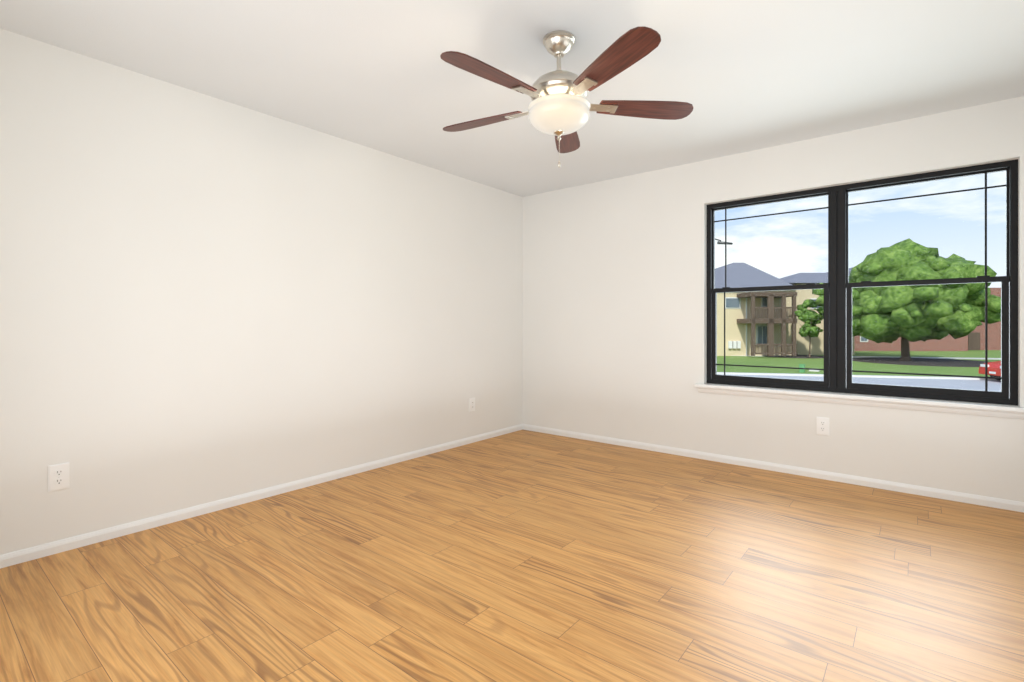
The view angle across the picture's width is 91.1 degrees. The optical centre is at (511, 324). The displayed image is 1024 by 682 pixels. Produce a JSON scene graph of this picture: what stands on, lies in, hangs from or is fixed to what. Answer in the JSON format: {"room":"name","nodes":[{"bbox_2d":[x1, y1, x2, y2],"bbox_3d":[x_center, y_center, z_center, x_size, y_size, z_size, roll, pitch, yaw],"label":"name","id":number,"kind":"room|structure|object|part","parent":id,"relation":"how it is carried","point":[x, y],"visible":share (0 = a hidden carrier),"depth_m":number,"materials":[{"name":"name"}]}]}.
{"room":"bedroom","nodes":[
{"label":"bedroom","id":0,"kind":"room"},
{"bbox_2d":[0,28,522,554],"bbox_3d":[-1.393,-0.123,3.669,0.160,2.500,4.600,0,0,39],"label":"wall","id":1,"kind":"structure","parent":0,"point":[204,298],"depth_m":3.02,"materials":[{"name":"paint"}]},
{"bbox_2d":[48,462,69,491],"bbox_3d":[-2.241,0.755,2.484,0.009,0.128,0.080,0,0,39],"label":"electrical outlet","id":2,"kind":"object","parent":1,"relation":"attached to","point":[58,476],"visible":1,"depth_m":2.48,"materials":[{"name":"white plastic"}]},
{"bbox_2d":[0,424,522,567],"bbox_3d":[-1.325,1.098,3.615,0.013,0.058,4.600,0,0,39],"label":"baseboard","id":3,"kind":"structure","parent":1,"relation":"attached to","point":[38,551],"depth_m":3.01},
{"bbox_2d":[469,397,474,411],"bbox_3d":[-0.377,0.765,4.790,0.013,0.128,0.080,0,0,39],"label":"electrical outlet","id":4,"kind":"object","parent":1,"relation":"attached to","point":[471,404],"visible":1,"depth_m":4.78,"materials":[{"name":"white plastic"}]},
{"bbox_2d":[0,430,1023,681],"bbox_3d":[0.207,1.207,2.379,4.270,0.160,4.920,0,0,39],"label":"floor","id":5,"kind":"structure","parent":0,"point":[526,556],"depth_m":2.19,"materials":[{"name":"brown wood"}]},
{"bbox_2d":[0,0,1023,196],"bbox_3d":[0.207,-1.453,2.379,4.270,0.160,4.920,0,0,39],"label":"ceiling","id":6,"kind":"structure","parent":0,"point":[741,76],"depth_m":2.65,"materials":[{"name":"paint"}]},
{"bbox_2d":[440,26,692,166],"bbox_3d":[0.186,-1.062,2.412,1.280,0.623,1.273,0,0,39],"label":"fan","id":7,"kind":"object","parent":6,"relation":"hanging from","point":[560,107],"visible":1,"depth_m":2.31,"materials":[{"name":"brown wood"}]},
{"bbox_3d":[-0.156,-1.060,2.626,0.477,0.033,0.184,0,0,39],"label":"blade","id":8,"kind":"part","parent":7,"relation":"part of","materials":[{"name":"brown wood"}]},
{"bbox_3d":[-0.095,-1.060,2.129,0.170,0.033,0.478,0,0,39],"label":"blade","id":9,"kind":"part","parent":7,"relation":"part of","materials":[{"name":"brown wood"}]},
{"bbox_3d":[0.226,-0.828,2.401,0.014,0.155,0.014,0,0,39],"label":"chain","id":10,"kind":"part","parent":7,"relation":"part of","materials":[{"name":"silver metal"}]},
{"bbox_3d":[0.226,-0.987,2.421,0.302,0.121,0.302,0,0,39],"label":"lamp shade","id":11,"kind":"part","parent":7,"relation":"part of","materials":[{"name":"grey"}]},
{"bbox_3d":[0.307,-1.060,2.844,0.301,0.033,0.450,0,0,39],"label":"blade","id":12,"kind":"part","parent":7,"relation":"part of","materials":[{"name":"brown wood"}]},
{"bbox_3d":[0.408,-1.060,2.030,0.455,0.033,0.288,0,0,39],"label":"blade","id":13,"kind":"part","parent":7,"relation":"part of","materials":[{"name":"brown wood"}]},
{"bbox_3d":[0.652,-1.060,2.474,0.386,0.033,0.394,0,0,39],"label":"blade","id":14,"kind":"part","parent":7,"relation":"part of","materials":[{"name":"brown wood"}]},
{"bbox_2d":[523,96,1023,501],"bbox_3d":[1.701,-0.123,4.231,4.270,2.500,0.160,0,0,39],"label":"wall","id":15,"kind":"structure","parent":0,"point":[614,307],"depth_m":4.25,"materials":[{"name":"paint"}]},
{"bbox_2d":[523,424,1023,511],"bbox_3d":[1.647,1.098,4.164,3.950,0.058,0.013,0,0,39],"label":"baseboard","id":16,"kind":"structure","parent":15,"relation":"attached to","point":[1018,506],"depth_m":3.72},
{"bbox_2d":[817,417,828,435],"bbox_3d":[2.268,0.742,3.665,0.080,0.128,0.009,0,0,39],"label":"electrical outlet","id":17,"kind":"object","parent":15,"relation":"attached to","point":[822,425],"visible":1,"depth_m":3.66,"materials":[{"name":"white plastic"}]},
{"bbox_2d":[694,383,1023,412],"bbox_3d":[2.342,0.510,3.624,2.000,0.027,0.124,0,0,39],"label":"window sill","id":18,"kind":"structure","parent":15,"relation":"attached to","point":[984,406],"depth_m":3.46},
{"bbox_2d":[697,387,1023,418],"bbox_3d":[2.327,0.547,3.605,1.970,0.046,0.028,0,0,39],"label":"apron","id":19,"kind":"object","parent":15,"relation":"attached to","point":[976,412],"visible":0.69,"depth_m":3.46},
{"bbox_2d":[707,159,1017,405],"bbox_3d":[2.397,-0.258,3.692,1.870,1.510,0.075,0,0,39],"label":"window","id":20,"kind":"structure","parent":15,"relation":"in","point":[838,348],"depth_m":3.63,"materials":[{"name":"black metal"}]},
{"label":"outside","id":21,"kind":"structure","parent":0,"visible":0},
{"bbox_2d":[717,350,1000,376],"bbox_3d":[53.742,2.877,71.871,300.000,0.300,260.000,0,0,39],"label":"lawn","id":22,"kind":"structure","parent":21,"point":[816,363],"depth_m":34.21,"materials":[{"name":"green plant"}]},
{"bbox_2d":[715,239,732,244],"bbox_3d":[12.496,-1.236,29.996,1.333,7.925,0.195,0,0,1],"label":"street lamp","id":23,"kind":"object","parent":22,"relation":"on","point":[721,242],"depth_m":29.94,"materials":[{"name":"metal"}]},
{"bbox_2d":[715,263,853,355],"bbox_3d":[21.505,-1.609,49.165,20.345,8.860,20.046,0,0,39],"label":"house","id":24,"kind":"structure","parent":22,"relation":"on","point":[781,324],"depth_m":43.52,"materials":[{"name":"paint"}]},
{"bbox_2d":[762,354,823,357],"bbox_3d":[24.088,2.727,42.796,5.172,0.100,5.171,0,0,18],"label":"mulch bed","id":25,"kind":"object","parent":22,"relation":"on","point":[797,355],"depth_m":41.97,"materials":[{"name":"brown soil"}]},
{"bbox_2d":[789,299,823,357],"bbox_3d":[24.237,0.397,40.811,3.085,4.865,2.655,0,0,39],"label":"tree","id":26,"kind":"object","parent":22,"relation":"on","point":[809,328],"depth_m":40.31,"materials":[{"name":"green plant"}]},
{"bbox_2d":[799,364,819,372],"bbox_3d":[17.081,2.492,28.843,0.839,0.470,1.537,0,0,39],"label":"post","id":27,"kind":"object","parent":22,"relation":"on","point":[801,366],"depth_m":28.47,"materials":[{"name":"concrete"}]},
{"bbox_2d":[821,357,984,366],"bbox_3d":[29.945,2.727,36.586,9.142,0.100,9.142,0,0,-6],"label":"mulch bed","id":28,"kind":"object","parent":22,"relation":"on","point":[932,361],"depth_m":36.30,"materials":[{"name":"brown soil"}]},
{"bbox_2d":[812,238,1000,360],"bbox_3d":[28.845,-1.748,37.318,11.674,9.162,11.888,0,0,39],"label":"tree","id":29,"kind":"object","parent":22,"relation":"on","point":[910,309],"depth_m":34.20,"materials":[{"name":"green plant"}]},
{"bbox_2d":[826,267,1000,350],"bbox_3d":[43.625,-2.147,57.355,19.846,9.960,13.000,0,0,0],"label":"building","id":30,"kind":"structure","parent":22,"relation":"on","point":[976,337],"depth_m":51.35,"materials":[{"name":"red brick"}]},
{"bbox_2d":[717,356,1000,391],"bbox_3d":[18.779,2.702,30.525,332.460,0.150,28.587,0,0,13],"label":"street","id":31,"kind":"structure","parent":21,"point":[947,382],"depth_m":24.75,"materials":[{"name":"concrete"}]},
{"bbox_2d":[979,361,1000,379],"bbox_3d":[24.995,2.013,23.559,4.530,1.400,1.830,0,0,5],"label":"car","id":32,"kind":"object","parent":31,"relation":"on","point":[994,367],"depth_m":24.00,"materials":[{"name":"paint"}]}
]}

